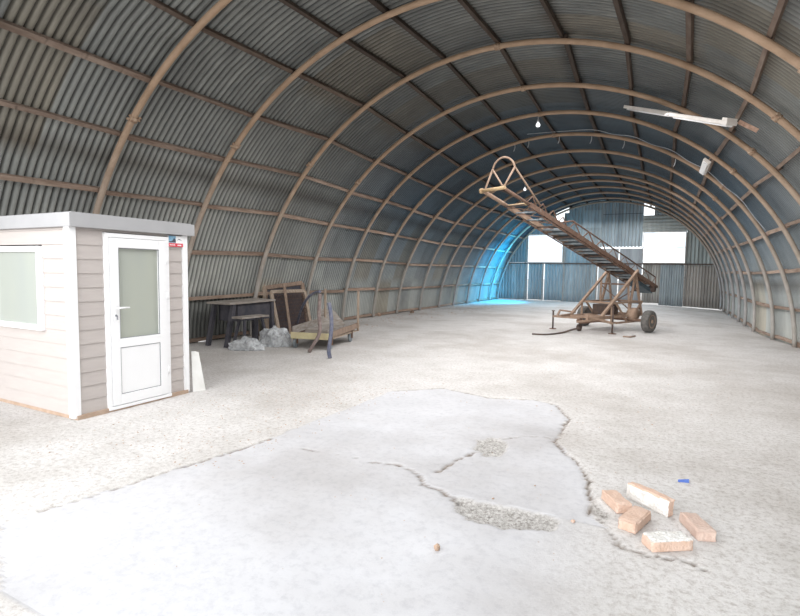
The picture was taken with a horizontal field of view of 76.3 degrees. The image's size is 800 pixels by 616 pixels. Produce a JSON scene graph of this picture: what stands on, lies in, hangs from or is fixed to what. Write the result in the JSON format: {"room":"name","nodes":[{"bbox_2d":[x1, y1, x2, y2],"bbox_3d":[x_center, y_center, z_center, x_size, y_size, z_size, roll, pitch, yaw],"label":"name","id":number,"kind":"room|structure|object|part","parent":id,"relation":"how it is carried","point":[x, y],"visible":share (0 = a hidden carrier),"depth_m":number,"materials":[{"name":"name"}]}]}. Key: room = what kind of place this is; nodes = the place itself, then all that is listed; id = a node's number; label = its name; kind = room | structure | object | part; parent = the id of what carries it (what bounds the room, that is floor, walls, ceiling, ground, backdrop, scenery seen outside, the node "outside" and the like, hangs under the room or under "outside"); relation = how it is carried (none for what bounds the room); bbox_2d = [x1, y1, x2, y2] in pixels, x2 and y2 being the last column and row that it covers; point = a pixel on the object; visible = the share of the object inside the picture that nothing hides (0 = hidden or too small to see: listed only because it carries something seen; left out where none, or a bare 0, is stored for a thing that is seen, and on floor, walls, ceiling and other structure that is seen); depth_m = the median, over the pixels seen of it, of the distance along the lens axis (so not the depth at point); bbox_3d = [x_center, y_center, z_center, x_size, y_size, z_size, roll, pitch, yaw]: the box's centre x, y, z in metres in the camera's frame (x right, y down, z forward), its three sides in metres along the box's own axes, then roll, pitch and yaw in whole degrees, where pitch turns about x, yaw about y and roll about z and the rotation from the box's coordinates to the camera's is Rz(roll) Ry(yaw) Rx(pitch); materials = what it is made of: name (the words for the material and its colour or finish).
{"room":"aircraft hangar","nodes":[
{"label":"aircraft hangar","id":0,"kind":"room"},
{"bbox_2d":[0,208,507,342],"bbox_3d":[-0.423,-0.837,17.618,0.855,2.632,28.061,3,5,27],"label":"wall","id":1,"kind":"structure","parent":0,"point":[208,275],"depth_m":14.20,"materials":[{"name":"metal"}]},
{"bbox_2d":[0,279,799,615],"bbox_3d":[18.503,0.158,35.552,80.000,1.827,160.000,3,5,27],"label":"floor","id":2,"kind":"structure","parent":0,"point":[83,532],"depth_m":3.91,"materials":[{"name":"concrete"}]},
{"bbox_2d":[0,211,194,419],"bbox_3d":[-3.956,0.003,6.326,2.354,2.140,1.522,3,5,27],"label":"cabin","id":3,"kind":"object","parent":2,"relation":"on","point":[94,315],"visible":1,"depth_m":5.58,"materials":[{"name":"beige"}]},
{"bbox_3d":[-3.363,0.159,5.224,0.097,1.970,0.069,3,5,27],"label":"corner post","id":4,"kind":"part","parent":3,"relation":"part of","materials":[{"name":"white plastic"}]},
{"bbox_3d":[-3.998,1.049,6.384,2.225,0.045,1.380,3,5,27],"label":"sill","id":5,"kind":"part","parent":3,"relation":"part of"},
{"bbox_3d":[-3.049,0.041,5.591,0.065,0.170,0.144,3,5,27],"label":"handle","id":6,"kind":"part","parent":3,"relation":"part of","materials":[{"name":"white plastic"}]},
{"bbox_3d":[-2.999,0.136,5.845,0.072,1.935,0.790,3,5,27],"label":"door frame","id":7,"kind":"part","parent":3,"relation":"part of","materials":[{"name":"white plastic"}]},
{"bbox_3d":[-2.997,0.140,5.844,0.067,1.843,0.692,3,5,27],"label":"door","id":8,"kind":"part","parent":3,"relation":"part of","materials":[{"name":"white plastic"}]},
{"bbox_3d":[-3.000,-0.176,5.825,0.010,1.000,0.502,3,5,27],"label":"glass pane","id":9,"kind":"part","parent":3,"relation":"part of","materials":[{"name":"glass"}]},
{"bbox_3d":[-3.005,0.684,5.885,0.047,0.523,0.502,3,5,27],"label":"panel","id":10,"kind":"part","parent":3,"relation":"part of","materials":[{"name":"white plastic"}]},
{"bbox_2d":[169,236,175,242],"bbox_3d":[-2.759,-0.832,6.162,0.001,0.085,0.100,3,5,27],"label":"sign","id":11,"kind":"object","parent":3,"relation":"on","point":[172,239],"depth_m":6.17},
{"bbox_3d":[-2.733,0.080,6.425,0.097,1.970,0.069,3,5,27],"label":"corner post","id":12,"kind":"part","parent":3,"relation":"part of","materials":[{"name":"white plastic"}]},
{"bbox_2d":[92,0,231,213],"bbox_3d":[-0.306,-1.547,5.698,11.700,5.616,0.204,3,5,27],"label":"rib","id":13,"kind":"object","parent":2,"relation":"on","point":[207,17],"visible":0.64,"depth_m":7.29,"materials":[{"name":"metal"}]},
{"bbox_2d":[191,351,205,391],"bbox_3d":[-2.613,0.816,6.596,0.165,0.520,0.050,-3,6,-42],"label":"board","id":14,"kind":"object","parent":2,"relation":"on","point":[197,375],"visible":1,"depth_m":6.58,"materials":[{"name":"wood"}]},
{"bbox_2d":[205,298,275,347],"bbox_3d":[-3.385,0.292,10.860,0.650,0.929,1.409,3,5,27],"label":"workbench","id":15,"kind":"object","parent":2,"relation":"on","point":[228,309],"visible":0.8,"depth_m":10.56,"materials":[{"name":"brown wood"}]},
{"bbox_3d":[-3.882,0.333,10.483,0.080,0.888,0.278,3,5,27],"label":"leg","id":16,"kind":"part","parent":15,"relation":"part of","materials":[{"name":"brown wood"}]},
{"bbox_3d":[-3.422,0.358,10.244,0.080,0.888,0.278,3,5,27],"label":"leg","id":17,"kind":"part","parent":15,"relation":"part of","materials":[{"name":"brown wood"}]},
{"bbox_3d":[-3.317,0.262,11.562,0.080,0.872,0.100,3,5,27],"label":"leg","id":18,"kind":"part","parent":15,"relation":"part of","materials":[{"name":"brown wood"}]},
{"bbox_3d":[-2.856,0.286,11.322,0.080,0.872,0.100,3,5,27],"label":"leg","id":19,"kind":"part","parent":15,"relation":"part of","materials":[{"name":"brown wood"}]},
{"bbox_2d":[228,336,264,350],"bbox_3d":[-3.008,0.677,9.987,0.747,0.276,0.455,0,4,-11],"label":"plastic film","id":20,"kind":"object","parent":2,"relation":"on","point":[252,344],"visible":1,"depth_m":9.89,"materials":[{"name":"white"}]},
{"bbox_2d":[232,314,268,344],"bbox_3d":[-3.033,0.477,10.353,0.364,0.642,0.760,3,5,27],"label":"stool","id":21,"kind":"object","parent":2,"relation":"on","point":[256,316],"visible":0.74,"depth_m":10.20,"materials":[{"name":"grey wood"}]},
{"bbox_3d":[-3.265,0.503,10.148,0.203,0.615,0.064,0,4,-17],"label":"leg","id":22,"kind":"part","parent":21,"relation":"part of","materials":[{"name":"brown wood"}]},
{"bbox_3d":[-3.070,0.513,10.047,0.064,0.615,0.203,0,4,-17],"label":"leg","id":23,"kind":"part","parent":21,"relation":"part of","materials":[{"name":"brown wood"}]},
{"bbox_3d":[-3.028,0.174,10.331,0.280,0.035,0.760,3,5,27],"label":"seat","id":24,"kind":"part","parent":21,"relation":"part of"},
{"bbox_3d":[-2.996,0.469,10.661,0.064,0.615,0.203,0,4,-17],"label":"leg","id":25,"kind":"part","parent":21,"relation":"part of","materials":[{"name":"brown wood"}]},
{"bbox_3d":[-2.801,0.479,10.560,0.203,0.615,0.064,0,4,-17],"label":"leg","id":26,"kind":"part","parent":21,"relation":"part of","materials":[{"name":"brown wood"}]},
{"bbox_2d":[262,284,268,328],"bbox_3d":[-3.201,0.048,12.104,0.080,1.240,0.624,-1,5,-23],"label":"timber post","id":27,"kind":"object","parent":2,"relation":"on","point":[264,286],"visible":0.36,"depth_m":12.19,"materials":[{"name":"brown wood"}]},
{"bbox_2d":[259,325,292,346],"bbox_3d":[-2.607,0.568,10.604,0.727,0.414,0.667,-2,5,-32],"label":"plastic film","id":28,"kind":"object","parent":2,"relation":"on","point":[277,337],"visible":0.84,"depth_m":10.42,"materials":[{"name":"white"}]},
{"bbox_2d":[266,281,306,331],"bbox_3d":[-2.810,0.009,12.619,0.543,1.343,1.485,4,5,37],"label":"door frame","id":29,"kind":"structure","parent":2,"relation":"on","point":[299,284],"depth_m":12.75,"materials":[{"name":"brown wood"}]},
{"bbox_3d":[-2.919,-0.568,12.794,0.084,0.220,1.195,4,5,38],"label":"rail","id":30,"kind":"part","parent":29,"relation":"part of","materials":[{"name":"brown wood"}]},
{"bbox_2d":[283,284,291,334],"bbox_3d":[-2.671,0.054,12.073,0.060,1.245,0.628,-1,5,-28],"label":"batten","id":31,"kind":"object","parent":2,"relation":"on","point":[284,285],"visible":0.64,"depth_m":12.06,"materials":[{"name":"brown wood"}]},
{"bbox_2d":[269,289,310,331],"bbox_3d":[-2.597,0.130,12.330,0.580,1.138,1.281,4,5,37],"label":"screen frame","id":32,"kind":"object","parent":2,"relation":"on","point":[303,292],"visible":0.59,"depth_m":12.36,"materials":[{"name":"brown wood"}]},
{"bbox_3d":[-2.744,-0.406,12.499,0.081,0.099,1.052,4,5,37],"label":"rail","id":33,"kind":"part","parent":32,"relation":"part of","materials":[{"name":"brown wood"}]},
{"bbox_2d":[308,294,321,352],"bbox_3d":[-1.613,0.295,9.830,0.187,1.125,0.365,3,5,27],"label":"handle bar","id":34,"kind":"object","parent":2,"relation":"on","point":[316,339],"visible":1,"depth_m":9.84,"materials":[{"name":"brown metal"}]},
{"bbox_2d":[291,289,359,348],"bbox_3d":[-1.564,0.191,10.933,0.888,1.144,1.718,2,4,15],"label":"cart","id":35,"kind":"object","parent":2,"relation":"on","point":[310,332],"visible":0.74,"depth_m":10.65,"materials":[{"name":"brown wood"}]},
{"bbox_2d":[297,290,320,323],"bbox_3d":[-2.040,0.012,10.989,0.150,0.880,2.034,-1,5,-24],"label":"bar","id":36,"kind":"object","parent":35,"relation":"on","point":[318,291],"visible":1,"depth_m":10.78,"materials":[{"name":"paint"}]},
{"bbox_3d":[-1.738,0.025,11.833,0.040,0.950,0.040,3,5,27],"label":"stake post","id":37,"kind":"part","parent":35,"relation":"part of","materials":[{"name":"brown wood"}]},
{"bbox_2d":[321,309,344,324],"bbox_3d":[-1.736,0.256,11.822,0.542,0.482,0.868,3,5,27],"label":"board","id":38,"kind":"object","parent":35,"relation":"on","point":[337,320],"visible":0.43,"depth_m":11.96,"materials":[{"name":"wood"}]},
{"bbox_3d":[-1.177,0.564,10.892,0.030,0.030,1.619,2,4,14],"label":"rail","id":39,"kind":"part","parent":35,"relation":"part of","materials":[{"name":"brown wood"}]},
{"bbox_3d":[-0.954,0.069,11.596,0.040,0.920,0.040,3,5,27],"label":"stake post","id":40,"kind":"part","parent":35,"relation":"part of","materials":[{"name":"brown wood"}]},
{"bbox_2d":[327,303,333,357],"bbox_3d":[-1.260,0.402,9.187,0.118,0.997,0.234,0,4,-8],"label":"handle bar","id":41,"kind":"object","parent":2,"relation":"on","point":[329,344],"visible":1,"depth_m":9.13,"materials":[{"name":"blue paint"}]},
{"bbox_2d":[31,304,734,601],"bbox_3d":[1.532,0.617,13.577,9.210,0.030,22.998,1,4,1],"label":"floor grit","id":42,"kind":"structure","parent":2,"relation":"on","point":[477,304],"depth_m":5.91,"materials":[{"name":"gravel"}]},
{"bbox_2d":[434,543,439,550],"bbox_3d":[0.214,1.379,2.924,0.038,0.057,0.033,-3,6,-44],"label":"chunk","id":43,"kind":"object","parent":2,"relation":"on","point":[436,546],"visible":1,"depth_m":2.91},
{"bbox_2d":[187,0,799,264],"bbox_3d":[0.651,-1.671,7.372,11.701,5.641,0.204,3,5,27],"label":"rib","id":44,"kind":"object","parent":2,"relation":"on","point":[751,34],"visible":0.81,"depth_m":7.58,"materials":[{"name":"metal"}]},
{"bbox_2d":[250,38,799,335],"bbox_3d":[1.680,-1.822,9.174,11.700,5.703,0.204,3,5,27],"label":"rib","id":45,"kind":"object","parent":2,"relation":"on","point":[776,116],"visible":0.96,"depth_m":8.59,"materials":[{"name":"metal"}]},
{"bbox_2d":[456,441,607,529],"bbox_3d":[0.727,1.347,3.994,0.984,0.015,1.677,0,4,-17],"label":"rubble","id":46,"kind":"object","parent":2,"relation":"on","point":[460,503],"visible":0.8,"depth_m":3.41,"materials":[{"name":"stone"}]},
{"bbox_2d":[306,82,799,295],"bbox_3d":[2.566,-1.900,10.964,11.700,5.627,0.204,3,5,27],"label":"rib","id":47,"kind":"object","parent":2,"relation":"on","point":[751,151],"visible":0.89,"depth_m":10.29,"materials":[{"name":"metal"}]},
{"bbox_2d":[532,327,580,334],"bbox_3d":[4.044,0.593,13.256,1.394,0.186,0.301,-1,5,-21],"label":"hose","id":48,"kind":"object","parent":2,"relation":"on","point":[578,327],"visible":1,"depth_m":13.26,"materials":[{"name":"rubber"}]},
{"bbox_2d":[479,156,657,333],"bbox_3d":[4.824,-1.413,13.482,7.205,4.170,2.170,-2,5,-38],"label":"conveyor","id":49,"kind":"object","parent":2,"relation":"on","point":[569,238],"visible":0.99,"depth_m":13.85,"materials":[{"name":"metal"}]},
{"bbox_3d":[2.041,-2.616,11.221,0.120,0.120,0.710,-2,5,-38],"label":"head frame","id":50,"kind":"part","parent":49,"relation":"part of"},
{"bbox_2d":[485,156,540,205],"bbox_3d":[2.513,-2.866,11.476,1.107,1.046,1.215,3,5,27],"label":"hood","id":51,"kind":"object","parent":49,"relation":"attached to","point":[503,187],"depth_m":11.42,"materials":[{"name":"orange paint"}]},
{"bbox_3d":[4.638,-1.655,13.697,7.099,2.291,0.090,-2,5,-38],"label":"rail","id":52,"kind":"part","parent":49,"relation":"part of","materials":[{"name":"metal"}]},
{"bbox_3d":[5.008,-1.610,13.227,7.096,2.281,0.070,-2,5,-38],"label":"rail","id":53,"kind":"part","parent":49,"relation":"part of","materials":[{"name":"metal"}]},
{"bbox_3d":[5.219,0.307,13.284,0.895,0.278,0.050,-1,5,-23],"label":"jack arm","id":54,"kind":"part","parent":49,"relation":"part of","materials":[{"name":"orange paint"}]},
{"bbox_3d":[5.620,0.107,14.237,2.889,0.600,0.966,-2,5,-38],"label":"chassis frame","id":55,"kind":"part","parent":49,"relation":"part of","materials":[{"name":"orange paint"}]},
{"bbox_3d":[5.890,-0.378,14.949,0.079,0.885,0.110,3,5,27],"label":"support leg","id":56,"kind":"part","parent":49,"relation":"part of","materials":[{"name":"orange paint"}]},
{"bbox_3d":[6.042,-0.494,15.058,0.395,1.116,0.055,-2,5,-30],"label":"support leg","id":57,"kind":"part","parent":49,"relation":"part of","materials":[{"name":"orange paint"}]},
{"bbox_3d":[6.317,-0.471,15.275,0.055,1.186,0.415,5,6,45],"label":"support leg","id":58,"kind":"part","parent":49,"relation":"part of","materials":[{"name":"orange paint"}]},
{"bbox_3d":[6.416,-0.320,14.277,0.112,0.885,0.073,3,5,27],"label":"support leg","id":59,"kind":"part","parent":49,"relation":"part of","materials":[{"name":"orange paint"}]},
{"bbox_3d":[6.567,-0.436,14.386,0.055,1.116,0.395,5,6,44],"label":"support leg","id":60,"kind":"part","parent":49,"relation":"part of","materials":[{"name":"orange paint"}]},
{"bbox_3d":[6.843,-0.413,14.603,0.415,1.186,0.055,-2,5,-31],"label":"support leg","id":61,"kind":"part","parent":49,"relation":"part of","materials":[{"name":"orange paint"}]},
{"bbox_2d":[630,281,651,292],"bbox_3d":[7.244,-0.632,15.347,0.800,0.379,0.350,-2,5,-38],"label":"tray","id":62,"kind":"object","parent":49,"relation":"on","point":[644,286],"depth_m":15.23,"materials":[{"name":"metal"}]},
{"bbox_2d":[341,110,799,321],"bbox_3d":[3.404,-2.028,12.753,11.701,5.641,0.204,3,5,27],"label":"rib","id":63,"kind":"object","parent":2,"relation":"on","point":[733,171],"visible":0.98,"depth_m":11.87,"materials":[{"name":"metal"}]},
{"bbox_2d":[372,132,796,347],"bbox_3d":[4.215,-2.104,14.423,11.602,5.574,0.204,3,5,27],"label":"rib","id":64,"kind":"object","parent":2,"relation":"on","point":[740,204],"visible":0.97,"depth_m":13.13,"materials":[{"name":"metal"}]},
{"bbox_2d":[396,149,774,339],"bbox_3d":[4.930,-2.163,15.960,11.418,5.489,0.204,3,5,27],"label":"rib","id":65,"kind":"object","parent":2,"relation":"on","point":[714,198],"visible":1,"depth_m":14.65,"materials":[{"name":"metal"}]},
{"bbox_2d":[419,163,755,331],"bbox_3d":[5.786,-2.260,17.773,11.268,5.447,0.204,3,5,27],"label":"rib","id":66,"kind":"object","parent":2,"relation":"on","point":[693,196],"visible":0.96,"depth_m":16.49,"materials":[{"name":"metal"}]},
{"bbox_2d":[0,99,523,238],"bbox_3d":[0.694,-3.197,16.847,0.258,0.286,28.009,3,5,27],"label":"batten","id":67,"kind":"object","parent":66,"relation":"attached to","point":[6,103],"visible":0.84,"depth_m":8.60,"materials":[{"name":"wood"}]},
{"bbox_2d":[144,0,553,215],"bbox_3d":[2.146,-4.378,16.008,0.255,0.327,28.010,3,5,27],"label":"batten","id":68,"kind":"object","parent":66,"relation":"attached to","point":[156,3],"visible":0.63,"depth_m":8.37,"materials":[{"name":"wood"}]},
{"bbox_2d":[612,0,651,205],"bbox_3d":[6.484,-4.448,13.729,0.273,0.340,28.010,3,5,27],"label":"batten","id":69,"kind":"object","parent":66,"relation":"attached to","point":[617,4],"visible":0.67,"depth_m":8.65,"materials":[{"name":"wood"}]},
{"bbox_2d":[669,0,693,213],"bbox_3d":[7.243,-3.995,13.361,0.280,0.318,28.009,3,5,27],"label":"batten","id":70,"kind":"object","parent":66,"relation":"attached to","point":[689,17],"visible":0.65,"depth_m":7.96,"materials":[{"name":"wood"}]},
{"bbox_2d":[686,0,787,224],"bbox_3d":[7.927,-3.393,13.042,0.284,0.301,28.009,3,5,27],"label":"batten","id":71,"kind":"object","parent":66,"relation":"attached to","point":[781,5],"visible":0.67,"depth_m":6.50,"materials":[{"name":"wood"}]},
{"bbox_2d":[699,158,710,174],"bbox_3d":[7.002,-3.264,11.648,0.207,0.255,1.233,3,5,27],"label":"light","id":72,"kind":"object","parent":71,"relation":"attached to","point":[705,165],"visible":0.98,"depth_m":11.43,"materials":[{"name":"plastic"}]},
{"bbox_2d":[699,161,707,174],"bbox_3d":[6.961,-3.201,11.673,0.103,0.127,1.132,3,5,27],"label":"diffuser","id":73,"kind":"object","parent":72,"relation":"attached to","point":[703,170],"depth_m":11.61,"materials":[{"name":"plastic"}]},
{"bbox_2d":[702,146,799,236],"bbox_3d":[8.526,-2.653,12.778,0.302,0.285,28.010,3,5,27],"label":"batten","id":74,"kind":"object","parent":66,"relation":"attached to","point":[755,185],"visible":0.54,"depth_m":9.81,"materials":[{"name":"wood"}]},
{"bbox_2d":[438,173,746,325],"bbox_3d":[6.685,-2.381,19.481,11.270,5.461,0.204,3,5,27],"label":"rib","id":75,"kind":"object","parent":2,"relation":"on","point":[694,206],"visible":0.98,"depth_m":18.34,"materials":[{"name":"metal"}]},
{"bbox_2d":[0,18,533,225],"bbox_3d":[1.351,-3.845,16.460,0.272,0.317,28.009,3,5,27],"label":"batten","id":76,"kind":"object","parent":75,"relation":"attached to","point":[4,24],"visible":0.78,"depth_m":7.48,"materials":[{"name":"wood"}]},
{"bbox_2d":[189,297,496,342],"bbox_3d":[-0.662,0.205,17.783,0.212,0.125,28.009,3,5,27],"label":"batten","id":77,"kind":"object","parent":75,"relation":"attached to","point":[401,310],"visible":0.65,"depth_m":17.02,"materials":[{"name":"wood"}]},
{"bbox_2d":[188,283,498,300],"bbox_3d":[-0.535,-0.677,17.658,0.228,0.163,28.009,3,5,27],"label":"batten","id":78,"kind":"object","parent":75,"relation":"attached to","point":[366,288],"visible":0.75,"depth_m":15.15,"materials":[{"name":"wood"}]},
{"bbox_2d":[191,250,504,268],"bbox_3d":[-0.268,-1.576,17.458,0.244,0.201,28.010,3,5,27],"label":"batten","id":79,"kind":"object","parent":75,"relation":"attached to","point":[194,252],"visible":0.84,"depth_m":13.08,"materials":[{"name":"wood"}]},
{"bbox_2d":[278,0,571,207],"bbox_3d":[2.967,-4.728,15.554,0.264,0.334,28.010,3,5,27],"label":"batten","id":80,"kind":"object","parent":75,"relation":"attached to","point":[290,4],"visible":0.9,"depth_m":9.21,"materials":[{"name":"wood"}]},
{"bbox_2d":[367,0,587,202],"bbox_3d":[3.712,-4.896,15.152,0.239,0.333,28.009,3,5,27],"label":"batten","id":81,"kind":"object","parent":75,"relation":"attached to","point":[381,7],"visible":0.81,"depth_m":9.74,"materials":[{"name":"wood"}]},
{"bbox_2d":[457,0,608,200],"bbox_3d":[4.626,-4.935,14.671,0.229,0.328,28.009,3,5,27],"label":"batten","id":82,"kind":"object","parent":75,"relation":"attached to","point":[464,3],"visible":0.77,"depth_m":9.77,"materials":[{"name":"wood"}]},
{"bbox_2d":[711,219,799,254],"bbox_3d":[9.009,-1.797,12.581,0.342,0.221,28.011,3,5,27],"label":"batten","id":83,"kind":"object","parent":75,"relation":"attached to","point":[787,225],"visible":0.62,"depth_m":11.70,"materials":[{"name":"wood"}]},
{"bbox_2d":[722,291,799,311],"bbox_3d":[9.498,0.020,12.446,0.380,0.156,28.012,3,5,26],"label":"batten","id":84,"kind":"object","parent":75,"relation":"attached to","point":[748,299],"visible":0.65,"depth_m":14.16,"materials":[{"name":"wood"}]},
{"bbox_2d":[725,309,799,347],"bbox_3d":[9.536,0.830,12.479,0.404,0.119,28.013,3,5,26],"label":"batten","id":85,"kind":"object","parent":75,"relation":"attached to","point":[735,316],"visible":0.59,"depth_m":14.10,"materials":[{"name":"wood"}]},
{"bbox_2d":[452,179,740,321],"bbox_3d":[7.480,-2.499,20.998,11.270,5.494,0.144,3,5,27],"label":"rib","id":86,"kind":"object","parent":2,"relation":"on","point":[711,229],"visible":0.95,"depth_m":19.84,"materials":[{"name":"metal"}]},
{"bbox_2d":[466,185,734,317],"bbox_3d":[8.323,-2.616,22.607,11.270,5.512,0.144,3,5,27],"label":"rib","id":87,"kind":"object","parent":2,"relation":"on","point":[601,186],"visible":0.93,"depth_m":21.42,"materials":[{"name":"metal"}]},
{"bbox_2d":[478,191,729,314],"bbox_3d":[9.161,-2.726,24.205,11.270,5.519,0.144,3,5,27],"label":"rib","id":88,"kind":"object","parent":2,"relation":"on","point":[602,192],"visible":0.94,"depth_m":23.07,"materials":[{"name":"metal"}]},
{"bbox_2d":[489,197,724,311],"bbox_3d":[10.029,-2.837,25.861,11.270,5.521,0.144,3,5,27],"label":"rib","id":89,"kind":"object","parent":2,"relation":"on","point":[597,198],"visible":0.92,"depth_m":24.75,"materials":[{"name":"metal"}]},
{"bbox_2d":[497,201,721,309],"bbox_3d":[10.734,-2.926,27.205,11.270,5.522,0.144,3,5,27],"label":"rib","id":90,"kind":"object","parent":2,"relation":"on","point":[644,205],"visible":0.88,"depth_m":26.14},
{"bbox_2d":[601,490,631,513],"bbox_3d":[1.494,1.332,3.516,0.124,0.068,0.241,1,4,-3],"label":"brick","id":91,"kind":"object","parent":2,"relation":"on","point":[613,499],"visible":0.93,"depth_m":3.47,"materials":[{"name":"brick"}]},
{"bbox_2d":[618,505,650,533],"bbox_3d":[1.508,1.351,3.265,0.121,0.068,0.286,5,6,45],"label":"brick","id":92,"kind":"object","parent":2,"relation":"on","point":[635,518],"visible":1,"depth_m":3.21,"materials":[{"name":"brick"}]},
{"bbox_2d":[626,482,674,516],"bbox_3d":[1.718,1.310,3.505,0.074,0.121,0.328,-1,5,-27],"label":"brick","id":93,"kind":"object","parent":2,"relation":"on","point":[650,498],"visible":1,"depth_m":3.47,"materials":[{"name":"brick"}]},
{"bbox_2d":[641,531,692,551],"bbox_3d":[1.573,1.370,2.995,0.266,0.072,0.118,0,4,-6],"label":"brick","id":94,"kind":"object","parent":2,"relation":"on","point":[658,541],"visible":1,"depth_m":2.95,"materials":[{"name":"brick"}]},
{"bbox_2d":[678,479,688,482],"bbox_3d":[2.194,1.331,3.933,0.089,0.030,0.028,1,4,4],"label":"scrap","id":95,"kind":"object","parent":2,"relation":"on","point":[679,480],"visible":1,"depth_m":3.92,"materials":[{"name":"plastic"}]},
{"bbox_2d":[679,512,716,541],"bbox_3d":[1.859,1.362,3.181,0.121,0.069,0.262,1,4,4],"label":"brick","id":96,"kind":"object","parent":2,"relation":"on","point":[700,529],"visible":1,"depth_m":3.13,"materials":[{"name":"brick"}]},
{"bbox_2d":[0,0,799,259],"bbox_3d":[4.624,-3.456,14.799,10.858,3.459,28.078,3,5,27],"label":"ceiling","id":97,"kind":"structure","parent":0,"point":[138,35],"depth_m":8.80,"materials":[{"name":"metal"}]},
{"bbox_2d":[0,173,512,252],"bbox_3d":[0.149,-2.425,17.184,0.240,0.248,28.009,3,5,27],"label":"batten","id":98,"kind":"object","parent":97,"relation":"attached to","point":[10,177],"visible":0.92,"depth_m":9.20,"materials":[{"name":"wood"}]},
{"bbox_2d":[539,0,631,201],"bbox_3d":[5.628,-4.775,14.156,0.263,0.342,28.009,3,5,27],"label":"batten","id":99,"kind":"object","parent":97,"relation":"attached to","point":[545,4],"visible":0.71,"depth_m":9.57,"materials":[{"name":"wood"}]},
{"bbox_2d":[531,129,765,230],"bbox_3d":[5.902,-3.263,12.750,5.525,2.749,0.014,3,5,27],"label":"wire","id":100,"kind":"object","parent":97,"relation":"hanging from","point":[586,129],"visible":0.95,"depth_m":12.33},
{"bbox_2d":[623,105,737,126],"bbox_3d":[4.929,-3.486,9.174,0.210,1.050,2.468,0,4,-15],"label":"strip light","id":101,"kind":"object","parent":97,"relation":"hanging from","point":[726,122],"visible":1,"depth_m":8.76,"materials":[{"name":"metal"}]},
{"bbox_2d":[737,120,758,131],"bbox_3d":[5.509,-2.876,8.051,0.287,0.212,0.070,3,5,27],"label":"strut","id":102,"kind":"object","parent":101,"relation":"attached to","point":[742,123],"visible":1,"depth_m":8.03,"materials":[{"name":"wood"}]},
{"bbox_2d":[497,200,722,308],"bbox_3d":[11.024,-2.973,27.314,11.950,5.636,0.127,3,5,27],"label":"wall","id":103,"kind":"structure","parent":0,"point":[616,224],"depth_m":27.00,"materials":[{"name":"metal"}]},
{"bbox_3d":[6.533,-1.584,29.790,1.840,2.110,0.044,3,5,27],"label":"sheet panel","id":104,"kind":"part","parent":103,"relation":"part of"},
{"bbox_3d":[6.739,-3.490,29.556,1.340,1.673,0.044,3,5,27],"label":"sheet panel","id":105,"kind":"part","parent":103,"relation":"part of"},
{"bbox_3d":[7.774,-1.533,29.154,0.870,2.080,0.044,3,5,27],"label":"sheet panel","id":106,"kind":"part","parent":103,"relation":"part of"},
{"bbox_3d":[8.026,-4.750,28.798,1.560,1.175,0.044,3,5,27],"label":"sheet panel","id":107,"kind":"part","parent":103,"relation":"part of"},
{"bbox_2d":[527,235,562,262],"bbox_3d":[8.206,-3.359,28.779,1.990,1.570,0.070,3,5,27],"label":"window","id":108,"kind":"structure","parent":103,"relation":"in","point":[529,235],"depth_m":28.88,"materials":[{"name":"metal"}]},
{"bbox_3d":[8.622,-1.477,28.702,0.945,2.100,0.044,3,5,27],"label":"sheet panel","id":109,"kind":"part","parent":103,"relation":"part of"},
{"bbox_3d":[9.216,-3.856,28.250,0.240,2.810,0.044,3,5,27],"label":"sheet panel","id":110,"kind":"part","parent":103,"relation":"part of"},
{"bbox_3d":[9.988,-2.865,27.894,1.590,0.910,0.044,3,5,27],"label":"sheet panel","id":111,"kind":"part","parent":103,"relation":"part of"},
{"bbox_3d":[9.864,-1.389,28.046,1.870,2.140,0.044,3,5,27],"label":"sheet panel","id":112,"kind":"part","parent":103,"relation":"part of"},
{"bbox_3d":[10.115,-4.563,27.715,1.780,2.546,0.044,3,5,27],"label":"sheet panel","id":113,"kind":"part","parent":103,"relation":"part of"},
{"bbox_3d":[10.427,-4.815,27.495,0.950,0.950,0.020,3,5,27],"label":"sheet panel","id":114,"kind":"part","parent":103,"relation":"part of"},
{"bbox_3d":[11.163,-1.728,27.331,0.980,2.900,0.001,3,5,27],"label":"sheet panel","id":115,"kind":"part","parent":103,"relation":"part of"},
{"bbox_3d":[11.762,-4.476,26.844,1.950,2.549,0.044,3,5,27],"label":"sheet panel","id":116,"kind":"part","parent":103,"relation":"part of","materials":[{"name":"metal"}]},
{"bbox_3d":[12.131,-1.681,26.826,1.095,2.890,0.001,3,5,27],"label":"sheet panel","id":117,"kind":"part","parent":103,"relation":"part of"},
{"bbox_3d":[13.019,-1.267,26.411,0.820,2.029,0.044,3,5,27],"label":"sheet panel","id":118,"kind":"part","parent":103,"relation":"part of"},
{"bbox_2d":[642,231,686,263],"bbox_3d":[13.505,-3.090,26.019,1.970,1.620,0.070,3,5,27],"label":"window","id":119,"kind":"structure","parent":103,"relation":"in","point":[668,231],"depth_m":25.97,"materials":[{"name":"metal"}]},
{"bbox_3d":[13.827,-4.311,25.786,2.700,0.840,0.044,3,5,27],"label":"sheet panel","id":120,"kind":"part","parent":103,"relation":"part of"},
{"bbox_3d":[13.855,-1.158,25.991,1.100,2.158,0.044,3,5,27],"label":"sheet panel","id":121,"kind":"part","parent":103,"relation":"part of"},
{"bbox_3d":[15.236,-3.104,25.127,1.880,2.139,0.044,3,5,27],"label":"sheet panel","id":122,"kind":"part","parent":103,"relation":"part of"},
{"bbox_3d":[15.329,-1.044,25.215,2.200,2.228,0.044,3,5,27],"label":"sheet panel","id":123,"kind":"part","parent":103,"relation":"part of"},
{"bbox_2d":[717,237,799,344],"bbox_3d":[9.462,-0.306,12.472,0.942,2.630,28.068,3,5,27],"label":"wall","id":124,"kind":"structure","parent":0,"point":[783,327],"depth_m":13.58,"materials":[{"name":"metal"}]},
{"bbox_2d":[722,268,799,274],"bbox_3d":[9.324,-0.907,12.475,0.360,0.188,28.011,3,5,27],"label":"batten","id":125,"kind":"object","parent":124,"relation":"attached to","point":[796,269],"visible":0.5,"depth_m":12.90,"materials":[{"name":"wood"}]}
]}

